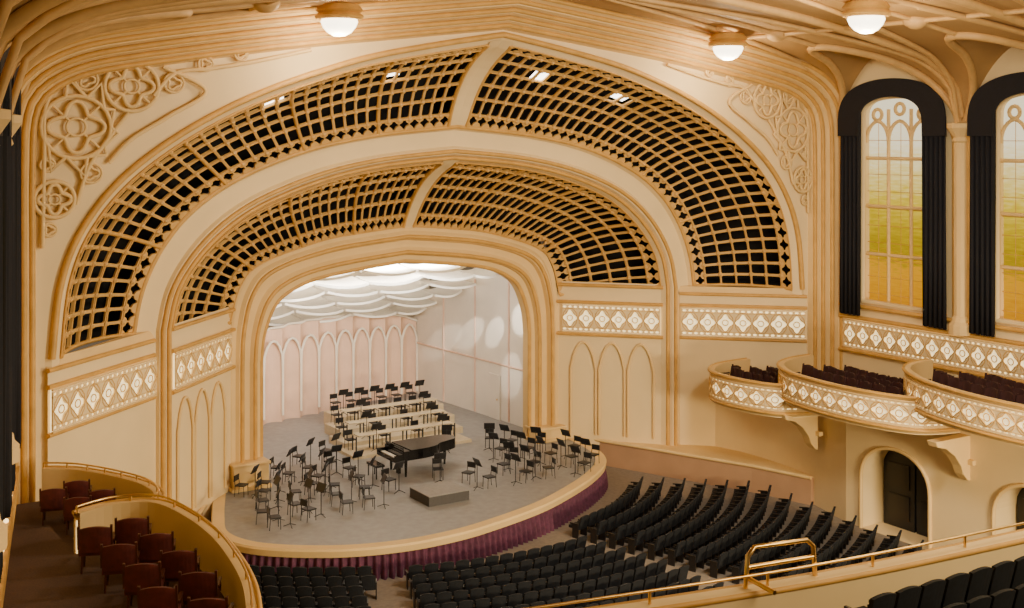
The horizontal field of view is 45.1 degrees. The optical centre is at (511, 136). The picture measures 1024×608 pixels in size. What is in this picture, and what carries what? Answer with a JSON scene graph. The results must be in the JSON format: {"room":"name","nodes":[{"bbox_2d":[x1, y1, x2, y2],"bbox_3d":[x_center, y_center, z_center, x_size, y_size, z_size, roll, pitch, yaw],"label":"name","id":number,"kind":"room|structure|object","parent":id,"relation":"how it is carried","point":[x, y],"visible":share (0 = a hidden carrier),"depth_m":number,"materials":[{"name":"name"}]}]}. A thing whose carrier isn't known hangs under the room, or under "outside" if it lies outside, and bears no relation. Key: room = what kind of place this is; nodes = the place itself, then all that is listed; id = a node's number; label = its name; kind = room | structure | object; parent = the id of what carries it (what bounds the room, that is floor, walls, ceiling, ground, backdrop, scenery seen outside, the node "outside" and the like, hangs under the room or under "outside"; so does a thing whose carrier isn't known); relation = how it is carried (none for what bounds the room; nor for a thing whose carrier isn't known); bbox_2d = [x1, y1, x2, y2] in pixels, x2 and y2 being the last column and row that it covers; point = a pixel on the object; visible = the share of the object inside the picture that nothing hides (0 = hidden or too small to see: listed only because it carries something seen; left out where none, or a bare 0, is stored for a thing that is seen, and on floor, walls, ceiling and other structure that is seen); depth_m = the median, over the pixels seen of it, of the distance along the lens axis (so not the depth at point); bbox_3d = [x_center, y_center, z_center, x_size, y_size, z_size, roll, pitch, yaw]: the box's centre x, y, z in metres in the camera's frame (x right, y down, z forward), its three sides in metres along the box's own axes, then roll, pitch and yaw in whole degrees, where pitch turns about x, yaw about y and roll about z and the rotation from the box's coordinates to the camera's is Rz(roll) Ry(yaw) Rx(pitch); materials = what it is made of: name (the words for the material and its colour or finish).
{"room":"auditorium","nodes":[
{"label":"auditorium","id":0,"kind":"room"},
{"bbox_2d":[46,307,235,521],"bbox_3d":[-13.662,11.850,46.838,0.834,9.100,12.742,0,0,18],"label":"wall","id":1,"kind":"structure","parent":0,"point":[122,439],"depth_m":46.24,"materials":[{"name":"paint"}]},
{"bbox_2d":[50,357,157,433],"bbox_3d":[-14.332,9.100,43.708,0.172,1.480,6.215,0,0,16],"label":"band","id":2,"kind":"object","parent":1,"relation":"attached to","point":[76,403],"visible":1,"depth_m":43.32,"materials":[{"name":"paint"}]},
{"bbox_2d":[177,381,226,508],"bbox_3d":[-12.577,12.570,50.159,0.120,4.660,4.453,0,0,11],"label":"panelling","id":3,"kind":"object","parent":1,"relation":"attached to","point":[210,413],"visible":0.95,"depth_m":49.89,"materials":[{"name":"beige paint"}]},
{"bbox_2d":[173,332,232,390],"bbox_3d":[-12.509,9.100,50.201,0.152,1.480,5.144,0,0,12],"label":"band","id":4,"kind":"object","parent":1,"relation":"attached to","point":[195,363],"visible":1,"depth_m":49.92,"materials":[{"name":"paint"}]},
{"bbox_2d":[198,504,207,515],"bbox_3d":[-13.487,15.745,46.706,1.306,1.310,12.092,0,0,12],"label":"ledge","id":5,"kind":"object","parent":1,"relation":"attached to","point":[200,511],"visible":0.06,"depth_m":50.05,"materials":[{"name":"beige paint"}]},
{"bbox_2d":[130,233,428,328],"bbox_3d":[-9.127,9.700,64.354,18.300,11.000,13.400,0,0,-33],"label":"wall","id":6,"kind":"structure","parent":0,"point":[360,273],"depth_m":72.68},
{"bbox_2d":[269,264,498,325],"bbox_3d":[-8.989,8.238,64.043,15.052,4.091,12.488,0,0,-33],"label":"panels","id":7,"kind":"object","parent":6,"relation":"attached to","point":[403,284],"visible":0.6,"depth_m":64.59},
{"bbox_2d":[224,393,595,562],"bbox_3d":[-6.856,15.800,59.070,20.150,1.200,25.153,0,0,-33],"label":"floor","id":8,"kind":"structure","parent":0,"point":[405,517],"depth_m":53.06,"materials":[{"name":"grey wood"}]},
{"bbox_2d":[233,473,248,496],"label":"chairs","id":9,"kind":"object","parent":8,"relation":"on","point":[236,477],"depth_m":52.09,"materials":[{"name":"black metal"}]},
{"bbox_2d":[229,456,271,492],"bbox_3d":[-11.473,14.620,53.430,1.800,1.160,1.300,0,0,-33],"label":"pedestal","id":10,"kind":"object","parent":8,"relation":"on","point":[244,469],"depth_m":52.89,"materials":[{"name":"beige wood"}]},
{"bbox_2d":[254,456,316,530],"label":"chairs","id":11,"kind":"object","parent":8,"relation":"on","point":[303,502],"depth_m":49.95,"materials":[{"name":"black metal"}]},
{"bbox_2d":[291,391,356,514],"label":"chairs","id":12,"kind":"object","parent":8,"relation":"on","point":[327,452],"depth_m":56.83,"materials":[{"name":"black metal"}]},
{"bbox_2d":[263,316,415,424],"bbox_3d":[-11.131,12.600,67.130,0.349,5.200,15.989,0,0,42],"label":"wall","id":13,"kind":"structure","parent":8,"relation":"on","point":[299,331],"depth_m":68.36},
{"bbox_2d":[263,313,417,419],"bbox_3d":[-11.059,12.494,67.066,0.500,5.139,16.134,0,0,42],"label":"ribs","id":14,"kind":"object","parent":13,"relation":"attached to","point":[369,339],"visible":0.53,"depth_m":68.30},
{"bbox_2d":[342,456,374,509],"label":"chairs","id":15,"kind":"object","parent":8,"relation":"on","point":[347,459],"depth_m":52.04,"materials":[{"name":"black metal"}]},
{"bbox_2d":[361,384,421,491],"label":"chairs","id":16,"kind":"object","parent":8,"relation":"on","point":[413,397],"depth_m":64.61,"materials":[{"name":"black metal"}]},
{"bbox_2d":[231,227,557,462],"bbox_3d":[-5.059,9.675,57.839,17.144,11.050,1.160,0,0,-33],"label":"proscenium arch","id":17,"kind":"object","parent":8,"relation":"on","point":[528,269],"visible":0.99,"depth_m":57.17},
{"bbox_2d":[324,397,471,459],"bbox_3d":[-6.058,14.578,63.167,8.000,1.245,7.550,0,0,-33],"label":"percussion risers","id":18,"kind":"object","parent":8,"relation":"on","point":[392,419],"visible":0.79,"depth_m":62.21,"materials":[{"name":"beige wood"}]},
{"bbox_2d":[211,438,605,557],"bbox_3d":[-2.850,15.355,52.786,20.467,0.370,10.569,0,0,-33],"label":"stage nosing","id":19,"kind":"object","parent":8,"relation":"attached to","point":[549,502],"visible":0.85,"depth_m":46.97,"materials":[{"name":"beige paint"}]},
{"bbox_2d":[366,434,454,479],"bbox_3d":[-4.403,14.533,56.099,4.424,1.334,1.860,0,0,-33],"label":"grand piano","id":20,"kind":"object","parent":8,"relation":"on","point":[407,450],"visible":0.88,"depth_m":55.69,"materials":[{"name":"black paint"}]},
{"bbox_2d":[250,380,590,527],"bbox_3d":[-6.051,14.192,57.808,15.607,2.023,14.412,0,0,-33],"label":"music stands","id":21,"kind":"object","parent":8,"relation":"on","point":[321,487],"visible":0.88,"depth_m":55.48,"materials":[{"name":"black metal"}]},
{"bbox_2d":[241,468,607,581],"bbox_3d":[-2.835,15.950,52.736,20.600,0.900,10.643,0,0,-33],"label":"stage skirt","id":22,"kind":"object","parent":8,"relation":"attached to","point":[393,565],"visible":0.51,"depth_m":47.50,"materials":[{"name":"purple fabric"}]},
{"bbox_2d":[432,458,443,477],"label":"chairs","id":23,"kind":"object","parent":8,"relation":"on","point":[433,461],"depth_m":54.84,"materials":[{"name":"black metal"}]},
{"bbox_2d":[409,480,468,506],"bbox_3d":[-3.178,14.988,51.953,1.920,0.425,2.210,0,0,-33],"label":"podium","id":24,"kind":"object","parent":8,"relation":"on","point":[443,492],"visible":1,"depth_m":51.31,"materials":[{"name":"wood"}]},
{"bbox_2d":[461,461,475,484],"label":"chairs","id":25,"kind":"object","parent":8,"relation":"on","point":[469,464],"depth_m":54.18,"materials":[{"name":"black metal"}]},
{"bbox_2d":[417,240,544,421],"bbox_3d":[-2.103,10.201,68.005,0.100,9.899,13.047,0,0,-36],"label":"wall trim","id":26,"kind":"structure","parent":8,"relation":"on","point":[443,349],"depth_m":67.88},
{"bbox_2d":[489,372,500,420],"bbox_3d":[-0.976,14.000,66.349,0.180,2.400,1.100,0,0,-33],"label":"door","id":27,"kind":"structure","parent":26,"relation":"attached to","point":[494,379],"depth_m":66.24,"materials":[{"name":"beige metal"}]},
{"bbox_2d":[482,429,522,486],"label":"chairs","id":28,"kind":"object","parent":8,"relation":"on","point":[507,456],"depth_m":56.81,"materials":[{"name":"black metal"}]},
{"bbox_2d":[519,432,557,482],"label":"chairs","id":29,"kind":"object","parent":8,"relation":"on","point":[531,463],"depth_m":56.03,"materials":[{"name":"black metal"}]},
{"bbox_2d":[525,424,566,443],"bbox_3d":[1.681,14.845,61.817,1.800,0.710,1.300,0,0,-33],"label":"pedestal","id":30,"kind":"object","parent":8,"relation":"on","point":[552,432],"depth_m":61.44,"materials":[{"name":"beige wood"}]},
{"bbox_2d":[565,435,599,473],"label":"chairs","id":31,"kind":"object","parent":8,"relation":"on","point":[576,438],"depth_m":57.01,"materials":[{"name":"black metal"}]},
{"bbox_2d":[36,30,807,500],"bbox_3d":[-0.739,6.025,50.400,35.671,20.750,0.350,0,0,-33],"label":"wall","id":32,"kind":"structure","parent":0,"point":[228,85],"depth_m":43.88,"materials":[{"name":"paint"}]},
{"bbox_2d":[132,125,695,499],"bbox_3d":[-2.746,7.945,53.841,27.659,16.910,0.790,0,0,-33],"label":"arch","id":33,"kind":"object","parent":32,"relation":"attached to","point":[635,194],"visible":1,"depth_m":52.40,"materials":[{"name":"paint"}]},
{"bbox_2d":[132,160,661,326],"bbox_3d":[-4.314,3.852,56.300,27.464,8.478,5.560,0,0,-33],"label":"grille","id":34,"kind":"object","parent":33,"relation":"attached to","point":[588,237],"visible":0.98,"depth_m":57.52,"materials":[{"name":"paint"}]},
{"bbox_2d":[59,40,792,358],"bbox_3d":[-2.113,1.065,52.500,37.202,12.850,5.151,0,0,-33],"label":"grille","id":35,"kind":"object","parent":32,"relation":"in","point":[731,218],"visible":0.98,"depth_m":52.97,"materials":[{"name":"paint"}]},
{"bbox_2d":[16,0,842,503],"bbox_3d":[-0.332,5.250,49.646,38.895,22.300,1.540,0,0,-33],"label":"arch","id":36,"kind":"object","parent":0,"point":[558,20],"visible":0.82,"depth_m":48.27,"materials":[{"name":"beige paint"}]},
{"bbox_2d":[35,48,311,248],"bbox_3d":[-11.383,0.013,43.264,10.399,7.376,0.150,0,0,-33],"label":"tracery","id":37,"kind":"object","parent":36,"relation":"attached to","point":[44,126],"visible":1,"depth_m":41.48,"materials":[{"name":"beige paint"}]},
{"bbox_2d":[666,63,812,212],"bbox_3d":[10.537,0.013,57.240,9.635,7.375,0.150,0,0,-33],"label":"tracery","id":38,"kind":"object","parent":36,"relation":"attached to","point":[780,101],"visible":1,"depth_m":58.69,"materials":[{"name":"beige paint"}]},
{"bbox_2d":[413,242,545,426],"bbox_3d":[-2.068,10.250,68.024,0.715,9.900,13.000,0,0,-33],"label":"wall","id":39,"kind":"structure","parent":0,"point":[491,293],"depth_m":68.11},
{"bbox_2d":[0,0,1023,121],"bbox_3d":[7.382,-2.998,28.496,47.890,5.545,44.082,0,0,-33],"label":"ceiling","id":40,"kind":"structure","parent":0,"point":[18,20],"depth_m":39.27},
{"bbox_2d":[0,47,11,582],"bbox_3d":[-12.089,3.475,29.186,0.261,12.250,6.180,0,0,-20],"label":"window curtain","id":41,"kind":"object","parent":40,"relation":"hanging from","point":[6,135],"visible":0.72,"depth_m":30.88,"materials":[{"name":"black fabric"}]},
{"bbox_2d":[0,136,2,582],"bbox_3d":[-11.261,4.250,26.896,0.258,10.700,1.298,0,0,-20],"label":"drape","id":42,"kind":"object","parent":41,"relation":"hanging from","point":[1,152],"depth_m":26.97,"materials":[{"name":"black fabric"}]},
{"bbox_2d":[2,96,11,519],"bbox_3d":[-12.917,4.250,31.476,0.258,10.700,1.298,0,0,-20],"label":"drape","id":43,"kind":"object","parent":41,"relation":"hanging from","point":[7,101],"depth_m":31.03,"materials":[{"name":"black fabric"}]},
{"bbox_2d":[12,65,21,490],"bbox_3d":[-14.572,3.475,36.050,0.261,12.250,6.180,0,0,-20],"label":"window curtain","id":44,"kind":"object","parent":40,"relation":"hanging from","point":[16,138],"visible":0.41,"depth_m":37.75,"materials":[{"name":"black fabric"}]},
{"bbox_2d":[12,136,15,490],"bbox_3d":[-13.744,4.250,33.761,0.258,10.700,1.298,0,0,-20],"label":"drape","id":45,"kind":"object","parent":44,"relation":"hanging from","point":[13,137],"depth_m":33.35,"materials":[{"name":"black fabric"}]},
{"bbox_2d":[15,105,21,445],"bbox_3d":[-15.400,4.250,38.340,0.258,10.700,1.298,0,0,-20],"label":"drape","id":46,"kind":"object","parent":44,"relation":"hanging from","point":[17,107],"depth_m":37.91,"materials":[{"name":"black fabric"}]},
{"bbox_2d":[314,1,363,36],"bbox_3d":[-6.122,-4.140,43.736,1.760,1.220,1.760,0,0,-33],"label":"ceiling lamp","id":47,"kind":"object","parent":40,"relation":"attached to","point":[338,18],"depth_m":43.18,"materials":[{"name":"white glass"}]},
{"bbox_2d":[0,0,1023,122],"bbox_3d":[7.544,-3.025,28.611,47.214,5.489,43.997,0,0,-33],"label":"ribs","id":48,"kind":"object","parent":40,"relation":"attached to","point":[6,6],"depth_m":44.51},
{"bbox_2d":[707,32,747,59],"bbox_3d":[9.362,-3.890,53.490,1.760,1.220,1.760,0,0,-33],"label":"ceiling lamp","id":49,"kind":"object","parent":40,"relation":"attached to","point":[725,45],"depth_m":52.93,"materials":[{"name":"white glass"}]},
{"bbox_2d":[841,0,891,33],"bbox_3d":[12.576,-4.240,43.798,1.760,1.220,1.760,0,0,-33],"label":"ceiling lamp","id":50,"kind":"object","parent":40,"relation":"attached to","point":[863,16],"depth_m":43.25,"materials":[{"name":"white glass"}]},
{"bbox_2d":[838,78,946,329],"bbox_3d":[17.344,2.900,56.503,0.258,11.100,6.180,0,0,-33],"label":"window curtain","id":51,"kind":"object","parent":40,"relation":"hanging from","point":[931,106],"visible":1,"depth_m":55.32,"materials":[{"name":"black fabric"}]},
{"bbox_2d":[839,115,860,315],"bbox_3d":[16.035,3.675,58.556,0.258,9.550,1.298,0,0,-33],"label":"drape","id":52,"kind":"object","parent":51,"relation":"hanging from","point":[849,125],"depth_m":58.44,"materials":[{"name":"black fabric"}]},
{"bbox_2d":[922,111,946,329],"bbox_3d":[18.652,3.675,54.450,0.258,9.550,1.298,0,0,-33],"label":"drape","id":53,"kind":"object","parent":51,"relation":"hanging from","point":[934,130],"depth_m":54.33,"materials":[{"name":"black fabric"}]},
{"bbox_2d":[967,72,1023,336],"bbox_3d":[21.268,2.900,50.348,0.258,11.100,6.180,0,0,-33],"label":"window curtain","id":54,"kind":"object","parent":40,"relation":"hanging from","point":[981,116],"visible":1,"depth_m":52.29,"materials":[{"name":"black fabric"}]},
{"bbox_2d":[969,112,995,336],"bbox_3d":[19.959,3.675,52.401,0.258,9.550,1.298,0,0,-33],"label":"drape","id":55,"kind":"object","parent":54,"relation":"hanging from","point":[982,125],"depth_m":52.30,"materials":[{"name":"black fabric"}]},
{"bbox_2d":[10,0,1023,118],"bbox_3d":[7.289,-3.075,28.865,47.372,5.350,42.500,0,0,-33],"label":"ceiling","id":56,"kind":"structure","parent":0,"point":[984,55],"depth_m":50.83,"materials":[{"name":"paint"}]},
{"bbox_2d":[253,1,927,41],"bbox_3d":[9.399,-4.933,29.794,28.816,1.834,37.500,0,0,-33],"label":"boss","id":57,"kind":"object","parent":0,"point":[915,23],"depth_m":46.13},
{"bbox_2d":[329,466,925,607],"bbox_3d":[4.947,16.400,32.886,48.000,0.001,55.000,0,0,-33],"label":"floor","id":58,"kind":"structure","parent":0,"point":[391,593],"depth_m":50.78,"materials":[{"name":"carpet"}]},
{"bbox_2d":[249,565,376,607],"bbox_3d":[-5.190,15.935,37.412,8.330,0.930,21.035,0,0,-33],"label":"seating","id":59,"kind":"object","parent":58,"relation":"on","point":[282,588],"visible":0.56,"depth_m":43.32,"materials":[{"name":"fabric"}]},
{"bbox_2d":[405,536,723,607],"bbox_3d":[5.170,15.935,35.758,19.860,0.930,24.864,0,0,-27],"label":"seating","id":60,"kind":"object","parent":58,"relation":"on","point":[573,571],"visible":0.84,"depth_m":43.72,"materials":[{"name":"fabric"}]},
{"bbox_2d":[569,476,923,583],"bbox_3d":[13.867,15.935,46.336,26.180,0.930,9.434,0,0,42],"label":"seating","id":61,"kind":"object","parent":58,"relation":"on","point":[639,523],"visible":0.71,"depth_m":49.50,"materials":[{"name":"fabric"}]},
{"bbox_2d":[557,281,806,445],"bbox_3d":[8.261,11.850,60.811,12.232,9.100,0.810,0,0,9],"label":"wall","id":62,"kind":"structure","parent":0,"point":[696,411],"depth_m":60.92,"materials":[{"name":"paint"}]},
{"bbox_2d":[562,303,659,335],"bbox_3d":[4.900,9.100,61.296,4.964,1.480,0.147,0,0,16],"label":"band","id":63,"kind":"object","parent":62,"relation":"attached to","point":[576,317],"visible":1,"depth_m":61.26,"materials":[{"name":"paint"}]},
{"bbox_2d":[570,341,654,438],"bbox_3d":[4.958,12.570,61.338,4.301,4.660,0.120,0,0,16],"label":"panelling","id":64,"kind":"object","parent":62,"relation":"attached to","point":[581,342],"visible":1,"depth_m":61.16,"materials":[{"name":"beige paint"}]},
{"bbox_2d":[594,438,813,504],"bbox_3d":[9.150,15.745,59.859,13.517,1.310,3.322,0,0,37],"label":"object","id":65,"kind":"structure","parent":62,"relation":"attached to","point":[695,463],"depth_m":58.32,"materials":[{"name":"beige paint"}]},
{"bbox_2d":[681,306,805,339],"bbox_3d":[11.241,9.100,60.008,5.962,1.480,0.147,0,0,11],"label":"band","id":66,"kind":"object","parent":62,"relation":"attached to","point":[716,322],"visible":1,"depth_m":60.01,"materials":[{"name":"paint"}]},
{"bbox_2d":[715,383,1023,548],"bbox_3d":[21.666,13.300,42.004,1.400,6.200,44.400,0,0,-33],"label":"wall","id":67,"kind":"structure","parent":0,"point":[960,506],"depth_m":51.79,"materials":[{"name":"paint"}]},
{"bbox_2d":[707,358,818,417],"bbox_3d":[12.893,11.407,56.786,7.984,1.586,6.542,0,0,-33],"label":"box","id":68,"kind":"object","parent":67,"relation":"attached to","point":[734,384],"visible":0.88,"depth_m":54.50,"materials":[{"name":"beige paint"}]},
{"bbox_2d":[780,415,822,448],"bbox_3d":[12.482,12.867,53.700,2.063,1.734,0.900,0,0,-33],"label":"corbel","id":69,"kind":"object","parent":68,"relation":"attached to","point":[807,426],"visible":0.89,"depth_m":53.81,"materials":[{"name":"beige paint"}]},
{"bbox_2d":[776,354,959,434],"bbox_3d":[15.833,10.707,52.164,7.714,1.586,9.813,0,0,-33],"label":"box","id":70,"kind":"object","parent":67,"relation":"attached to","point":[852,395],"visible":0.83,"depth_m":49.61,"materials":[{"name":"beige paint"}]},
{"bbox_2d":[859,446,931,548],"bbox_3d":[15.559,14.535,50.206,0.160,3.730,3.660,0,0,-33],"label":"trim","id":71,"kind":"structure","parent":67,"relation":"attached to","point":[880,448],"depth_m":49.97,"materials":[{"name":"beige paint"}]},
{"bbox_2d":[884,450,927,536],"bbox_3d":[16.672,14.600,50.916,0.120,3.600,3.300,0,0,-33],"label":"leaves","id":72,"kind":"object","parent":67,"relation":"attached to","point":[899,470],"visible":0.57,"depth_m":51.38,"materials":[{"name":"black wood"}]},
{"bbox_2d":[916,466,916,531],"bbox_3d":[16.798,14.400,50.997,0.050,4.200,3.700,0,0,-33],"label":"backing","id":73,"kind":"object","parent":67,"relation":"attached to","point":[916,466],"visible":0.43,"depth_m":51.04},
{"bbox_2d":[927,434,975,480],"bbox_3d":[16.614,12.317,46.847,2.063,1.734,0.900,0,0,-33],"label":"corbel","id":74,"kind":"object","parent":67,"relation":"attached to","point":[956,447],"visible":1,"depth_m":46.92,"materials":[{"name":"beige paint"}]},
{"bbox_2d":[902,358,1023,447],"bbox_3d":[20.104,9.907,45.161,8.041,1.586,13.015,0,0,-33],"label":"box","id":75,"kind":"object","parent":67,"relation":"attached to","point":[991,407],"visible":0.99,"depth_m":44.85,"materials":[{"name":"beige paint"}]},
{"bbox_2d":[991,483,1023,534],"bbox_3d":[18.999,14.535,44.810,0.160,3.730,3.660,0,0,-33],"label":"trim","id":76,"kind":"structure","parent":67,"relation":"attached to","point":[1017,485],"depth_m":46.12,"materials":[{"name":"beige paint"}]},
{"bbox_2d":[1017,488,1023,529],"bbox_3d":[20.113,14.600,45.520,0.120,3.600,3.300,0,0,-33],"label":"leaves","id":77,"kind":"object","parent":67,"relation":"attached to","point":[1020,498],"visible":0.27,"depth_m":46.78,"materials":[{"name":"black wood"}]},
{"bbox_2d":[843,47,1023,378],"bbox_3d":[27.661,6.100,41.437,0.500,20.600,43.800,0,0,-33],"label":"wall","id":78,"kind":"structure","parent":0,"point":[1011,61],"depth_m":54.29,"materials":[{"name":"paint"}]},
{"bbox_2d":[860,97,922,311],"bbox_3d":[17.656,2.975,56.702,0.260,9.910,4.160,0,0,-33],"label":"frame","id":79,"kind":"object","parent":78,"relation":"attached to","point":[863,299],"visible":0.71,"depth_m":58.23,"materials":[{"name":"paint"}]},
{"bbox_2d":[866,102,921,305],"bbox_3d":[17.871,3.103,56.839,0.170,9.395,4.069,0,0,-33],"label":"mullions","id":80,"kind":"object","parent":78,"relation":"attached to","point":[889,128],"visible":0.81,"depth_m":57.01,"materials":[{"name":"beige paint"}]},
{"bbox_2d":[868,123,921,300],"bbox_3d":[17.934,3.600,56.880,0.028,8.400,3.900,0,0,-33],"label":"bars","id":81,"kind":"object","parent":80,"relation":"attached to","point":[878,140],"visible":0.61,"depth_m":57.96,"materials":[{"name":"paint"}]},
{"bbox_2d":[869,99,921,306],"bbox_3d":[18.018,2.975,56.933,0.001,9.650,3.900,0,0,-33],"label":"stained glass","id":82,"kind":"object","parent":78,"relation":"attached to","point":[899,183],"visible":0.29,"depth_m":57.27,"materials":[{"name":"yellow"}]},
{"bbox_2d":[838,301,1023,382],"bbox_3d":[26.517,9.125,42.487,0.200,2.350,40.000,0,0,-33],"label":"trim","id":83,"kind":"structure","parent":78,"relation":"attached to","point":[893,311],"depth_m":55.53,"materials":[{"name":"paint"}]},
{"bbox_2d":[843,318,1023,380],"bbox_3d":[25.490,9.400,44.026,0.147,1.380,35.722,0,0,-33],"label":"band","id":84,"kind":"object","parent":78,"relation":"attached to","point":[1003,360],"visible":0.98,"depth_m":54.46,"materials":[{"name":"paint"}]},
{"bbox_2d":[946,122,969,335],"bbox_3d":[19.517,4.000,53.560,1.240,9.200,1.240,0,0,-33],"label":"pilaster","id":85,"kind":"object","parent":78,"relation":"attached to","point":[958,326],"visible":0.86,"depth_m":53.27,"materials":[{"name":"beige paint"}]},
{"bbox_2d":[995,93,1023,326],"bbox_3d":[21.580,2.975,50.547,0.260,9.910,4.160,0,0,-33],"label":"frame","id":86,"kind":"object","parent":78,"relation":"attached to","point":[998,319],"visible":0.81,"depth_m":52.08,"materials":[{"name":"paint"}]},
{"bbox_2d":[1001,104,1023,270],"bbox_3d":[21.795,3.103,50.684,0.170,9.395,4.069,0,0,-33],"label":"mullions","id":87,"kind":"object","parent":78,"relation":"attached to","point":[1012,118],"visible":1,"depth_m":51.82,"materials":[{"name":"beige paint"}]},
{"bbox_2d":[1002,122,1023,319],"bbox_3d":[21.858,3.600,50.724,0.028,8.400,3.900,0,0,-33],"label":"bars","id":88,"kind":"object","parent":87,"relation":"attached to","point":[1015,122],"visible":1,"depth_m":51.82,"materials":[{"name":"paint"}]},
{"bbox_2d":[1004,96,1023,320],"bbox_3d":[21.943,2.975,50.778,0.001,9.650,3.900,0,0,-33],"label":"stained glass","id":89,"kind":"object","parent":78,"relation":"attached to","point":[1009,146],"visible":0.67,"depth_m":52.02,"materials":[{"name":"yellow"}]},
{"bbox_3d":[-8.421,6.100,18.018,9.929,20.600,44.300,0,0,-33],"label":"wall","id":90,"kind":"structure","parent":0,"visible":0},
{"bbox_2d":[0,108,10,551],"bbox_3d":[-11.083,4.000,25.669,1.240,9.200,1.242,0,0,-33],"label":"pilaster","id":91,"kind":"object","parent":90,"relation":"attached to","point":[5,114],"visible":1,"depth_m":25.62,"materials":[{"name":"beige paint"}]},
{"bbox_2d":[0,466,19,607],"bbox_3d":[-11.666,10.415,27.631,0.468,0.570,22.645,0,0,-20],"label":"light strip","id":92,"kind":"object","parent":90,"relation":"attached to","point":[9,522],"visible":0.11,"depth_m":31.84,"materials":[{"name":"paint"}]},
{"bbox_2d":[12,114,21,464],"bbox_3d":[-13.566,4.000,32.534,1.240,9.200,1.242,0,0,-33],"label":"pilaster","id":93,"kind":"object","parent":90,"relation":"attached to","point":[16,119],"visible":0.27,"depth_m":32.46,"materials":[{"name":"beige paint"}]},
{"bbox_2d":[3,493,262,607],"bbox_3d":[-8.553,10.255,26.748,5.660,1.690,15.774,0,0,-20],"label":"box","id":94,"kind":"object","parent":90,"relation":"attached to","point":[141,552],"visible":1,"depth_m":29.34,"materials":[{"name":"beige paint"}]},
{"bbox_2d":[526,522,1023,607],"bbox_3d":[12.274,7.621,20.007,35.386,2.158,10.833,0,0,-29],"label":"balcony","id":95,"kind":"object","parent":90,"relation":"attached to","point":[853,585],"visible":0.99,"depth_m":20.16,"materials":[{"name":"paint"}]},
{"bbox_2d":[844,556,1023,607],"bbox_3d":[11.268,7.595,21.821,12.633,0.930,2.422,0,0,-31],"label":"seating","id":96,"kind":"object","parent":95,"relation":"on","point":[1001,585],"visible":1,"depth_m":19.90,"materials":[{"name":"fabric"}]},
{"bbox_3d":[-8.777,14.200,27.160,4.700,4.400,28.100,0,0,-33],"label":"wall","id":97,"kind":"structure","parent":0,"visible":0},
{"bbox_2d":[13,462,165,550],"bbox_3d":[-13.416,11.355,37.076,5.082,1.690,6.711,0,0,-33],"label":"box","id":98,"kind":"object","parent":97,"relation":"attached to","point":[64,487],"visible":0.44,"depth_m":37.99,"materials":[{"name":"beige paint"}]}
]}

